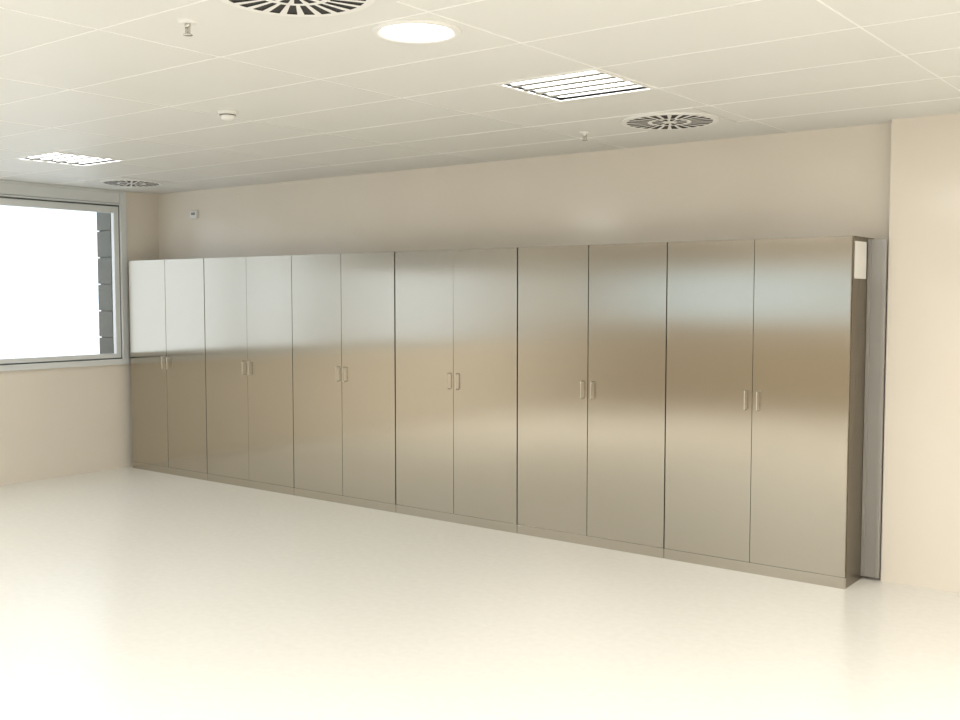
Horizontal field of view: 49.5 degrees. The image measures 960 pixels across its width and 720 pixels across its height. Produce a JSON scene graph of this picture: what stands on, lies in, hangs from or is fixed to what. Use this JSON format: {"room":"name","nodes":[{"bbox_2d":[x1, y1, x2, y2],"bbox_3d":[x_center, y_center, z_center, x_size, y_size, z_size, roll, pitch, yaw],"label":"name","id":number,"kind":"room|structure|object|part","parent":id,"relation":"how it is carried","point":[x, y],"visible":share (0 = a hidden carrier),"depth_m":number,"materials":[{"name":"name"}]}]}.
{"room":"empty office room","nodes":[
{"label":"empty office room","id":0,"kind":"room"},
{"bbox_2d":[0,192,158,485],"bbox_3d":[-6.342,-0.159,7.252,0.300,2.920,9.430,3,4,37],"label":"wall","id":1,"kind":"structure","parent":0,"point":[55,422],"depth_m":10.15,"materials":[{"name":"painted plaster"}]},
{"bbox_2d":[0,193,129,371],"bbox_3d":[-4.635,-0.761,9.416,0.330,1.745,3.095,3,4,37],"label":"window","id":2,"kind":"structure","parent":1,"relation":"in","point":[104,245],"depth_m":10.48,"materials":[{"name":"silver metal"}]},
{"bbox_3d":[-4.548,-0.711,9.352,0.050,1.518,2.935,3,4,37],"label":"sashes","id":3,"kind":"part","parent":2,"relation":"part of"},
{"bbox_2d":[0,196,121,364],"bbox_3d":[-4.550,-0.712,9.354,0.045,1.545,2.955,3,4,37],"label":"gaskets","id":4,"kind":"object","parent":2,"relation":"attached to","point":[0,196],"visible":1,"depth_m":10.15,"materials":[{"name":"grey rubber"}]},
{"bbox_2d":[0,180,126,202],"bbox_3d":[-4.572,-1.567,9.318,0.170,0.125,3.095,3,4,37],"label":"box","id":5,"kind":"object","parent":2,"relation":"attached to","point":[17,188],"visible":0.9,"depth_m":9.93,"materials":[{"name":"silver metal"}]},
{"bbox_2d":[0,466,959,719],"bbox_3d":[-1.347,1.585,3.514,12.900,0.100,10.030,3,4,37],"label":"floor","id":6,"kind":"structure","parent":0,"point":[127,593],"depth_m":5.49,"materials":[{"name":"plastic"}]},
{"bbox_2d":[129,258,207,480],"bbox_3d":[-2.938,0.063,10.307,1.197,2.100,0.453,3,4,37],"label":"tall cabinet","id":7,"kind":"object","parent":6,"relation":"on","point":[167,296],"visible":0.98,"depth_m":10.13,"materials":[{"name":"silver metal"}]},
{"bbox_3d":[-3.290,0.027,10.338,0.594,2.028,0.019,3,5,38],"label":"door","id":8,"kind":"part","parent":7,"relation":"part of","materials":[{"name":"silver metal"}]},
{"bbox_3d":[-2.816,0.049,9.975,0.594,2.028,0.019,3,4,37],"label":"door","id":9,"kind":"part","parent":7,"relation":"part of","materials":[{"name":"silver metal"}]},
{"bbox_2d":[204,255,293,494],"bbox_3d":[-1.986,0.108,9.578,1.197,2.100,0.453,3,4,37],"label":"tall cabinet","id":10,"kind":"object","parent":6,"relation":"on","point":[249,331],"visible":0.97,"depth_m":9.40,"materials":[{"name":"silver metal"}]},
{"bbox_3d":[-2.337,0.072,9.610,0.594,2.028,0.019,3,4,37],"label":"door","id":11,"kind":"part","parent":10,"relation":"part of","materials":[{"name":"silver metal"}]},
{"bbox_3d":[-1.863,0.094,9.246,0.594,2.028,0.019,3,4,37],"label":"door","id":12,"kind":"part","parent":10,"relation":"part of","materials":[{"name":"silver metal"}]},
{"bbox_2d":[292,251,396,512],"bbox_3d":[-1.035,0.153,8.848,1.197,2.100,0.453,3,4,37],"label":"tall cabinet","id":13,"kind":"object","parent":6,"relation":"on","point":[344,331],"visible":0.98,"depth_m":8.66,"materials":[{"name":"silver metal"}]},
{"bbox_3d":[-1.386,0.117,8.879,0.594,2.028,0.019,3,5,37],"label":"door","id":14,"kind":"part","parent":13,"relation":"part of","materials":[{"name":"silver metal"}]},
{"bbox_3d":[-0.913,0.139,8.515,0.594,2.028,0.019,3,4,38],"label":"door","id":15,"kind":"part","parent":13,"relation":"part of","materials":[{"name":"silver metal"}]},
{"bbox_2d":[395,247,517,532],"bbox_3d":[-0.083,0.198,8.118,1.197,2.100,0.453,3,4,37],"label":"tall cabinet","id":16,"kind":"object","parent":6,"relation":"on","point":[456,310],"visible":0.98,"depth_m":7.93,"materials":[{"name":"silver metal"}]},
{"bbox_3d":[-0.434,0.162,8.150,0.594,2.028,0.019,3,4,38],"label":"door","id":17,"kind":"part","parent":16,"relation":"part of","materials":[{"name":"silver metal"}]},
{"bbox_3d":[0.039,0.185,7.785,0.594,2.028,0.019,3,5,37],"label":"door","id":18,"kind":"part","parent":16,"relation":"part of","materials":[{"name":"silver metal"}]},
{"bbox_2d":[517,242,667,557],"bbox_3d":[0.868,0.243,7.388,1.197,2.100,0.453,3,4,37],"label":"tall cabinet","id":19,"kind":"object","parent":6,"relation":"on","point":[592,319],"visible":0.98,"depth_m":7.20,"materials":[{"name":"silver metal"}]},
{"bbox_3d":[0.517,0.207,7.419,0.594,2.028,0.019,3,4,38],"label":"door","id":20,"kind":"part","parent":19,"relation":"part of","materials":[{"name":"silver metal"}]},
{"bbox_3d":[0.993,0.230,7.059,0.594,2.028,0.019,3,4,37],"label":"door","id":21,"kind":"part","parent":19,"relation":"part of","materials":[{"name":"silver metal"}]},
{"bbox_2d":[664,236,886,588],"bbox_3d":[1.863,0.290,6.626,1.306,2.100,0.453,3,4,37],"label":"tall cabinet","id":22,"kind":"object","parent":6,"relation":"on","point":[766,338],"depth_m":6.41,"materials":[{"name":"silver metal"}]},
{"bbox_3d":[1.470,0.252,6.691,0.594,2.028,0.019,3,4,37],"label":"door","id":23,"kind":"part","parent":22,"relation":"part of","materials":[{"name":"silver metal"}]},
{"bbox_3d":[1.943,0.275,6.328,0.594,2.028,0.019,3,4,37],"label":"door","id":24,"kind":"part","parent":22,"relation":"part of","materials":[{"name":"silver metal"}]},
{"bbox_3d":[2.400,0.303,6.342,0.107,2.070,0.027,3,4,37],"label":"filler panel","id":25,"kind":"part","parent":22,"relation":"part of","materials":[{"name":"grey metal"}]},
{"bbox_2d":[0,0,959,193],"bbox_3d":[-1.347,-1.338,3.333,12.900,0.162,10.030,3,4,37],"label":"ceiling","id":26,"kind":"structure","parent":0,"point":[327,97],"depth_m":5.04,"materials":[{"name":"tile"}]},
{"bbox_2d":[13,152,126,165],"bbox_3d":[-3.155,-1.593,8.014,0.594,0.100,0.594,3,4,37],"label":"light","id":27,"kind":"object","parent":26,"relation":"in","point":[53,157],"depth_m":8.06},
{"bbox_2d":[84,177,175,186],"bbox_3d":[-3.234,-1.643,9.651,0.594,0.014,0.594,3,4,37],"label":"air diffuser","id":28,"kind":"object","parent":26,"relation":"in","point":[120,181],"depth_m":9.56,"materials":[{"name":"white metal"}]},
{"bbox_2d":[177,19,197,35],"bbox_3d":[-1.122,-1.273,3.992,0.076,0.053,0.076,3,4,37],"label":"sprinkler","id":29,"kind":"object","parent":26,"relation":"attached to","point":[187,22],"depth_m":3.98,"materials":[{"name":"white metal"}]},
{"bbox_2d":[218,110,237,120],"bbox_3d":[-1.443,-1.396,5.950,0.110,0.051,0.110,3,4,37],"label":"smoke detector","id":30,"kind":"object","parent":26,"relation":"attached to","point":[227,115],"visible":1,"depth_m":5.92,"materials":[{"name":"white plastic"}]},
{"bbox_2d":[215,0,400,23],"bbox_3d":[-0.642,-1.269,3.598,0.594,0.014,0.594,3,4,37],"label":"air diffuser","id":31,"kind":"object","parent":26,"relation":"in","point":[296,11],"depth_m":3.75,"materials":[{"name":"white metal"}]},
{"bbox_2d":[371,18,460,43],"bbox_3d":[-0.252,-1.297,4.130,0.356,0.023,0.356,3,4,37],"label":"recessed light","id":32,"kind":"object","parent":26,"relation":"in","point":[412,30],"depth_m":4.08,"materials":[{"name":"white plastic"}]},
{"bbox_2d":[494,68,656,102],"bbox_3d":[0.485,-1.420,5.223,0.594,0.100,0.594,3,4,37],"label":"light","id":33,"kind":"object","parent":26,"relation":"in","point":[591,83],"depth_m":5.25,"materials":[{"name":"white metal"}]},
{"bbox_2d":[579,131,590,140],"bbox_3d":[0.676,-1.441,6.704,0.076,0.053,0.076,3,4,37],"label":"sprinkler","id":34,"kind":"object","parent":26,"relation":"attached to","point":[584,133],"depth_m":6.69,"materials":[{"name":"white metal"}]},
{"bbox_2d":[602,108,736,131],"bbox_3d":[1.136,-1.432,6.237,0.594,0.014,0.594,3,4,37],"label":"air diffuser","id":35,"kind":"object","parent":26,"relation":"in","point":[688,118],"depth_m":6.18,"materials":[{"name":"white metal"}]},
{"bbox_2d":[158,113,959,593],"bbox_3d":[1.585,-0.158,7.230,12.900,2.920,0.405,3,4,37],"label":"wall","id":36,"kind":"structure","parent":0,"point":[897,181],"depth_m":6.89,"materials":[{"name":"painted plaster"}]},
{"bbox_2d":[190,210,198,218],"bbox_3d":[-2.868,-1.458,10.436,0.110,0.080,0.030,3,4,37],"label":"wall thermostat","id":37,"kind":"object","parent":36,"relation":"attached to","point":[194,214],"visible":1,"depth_m":10.42,"materials":[{"name":"white plastic"}]}
]}

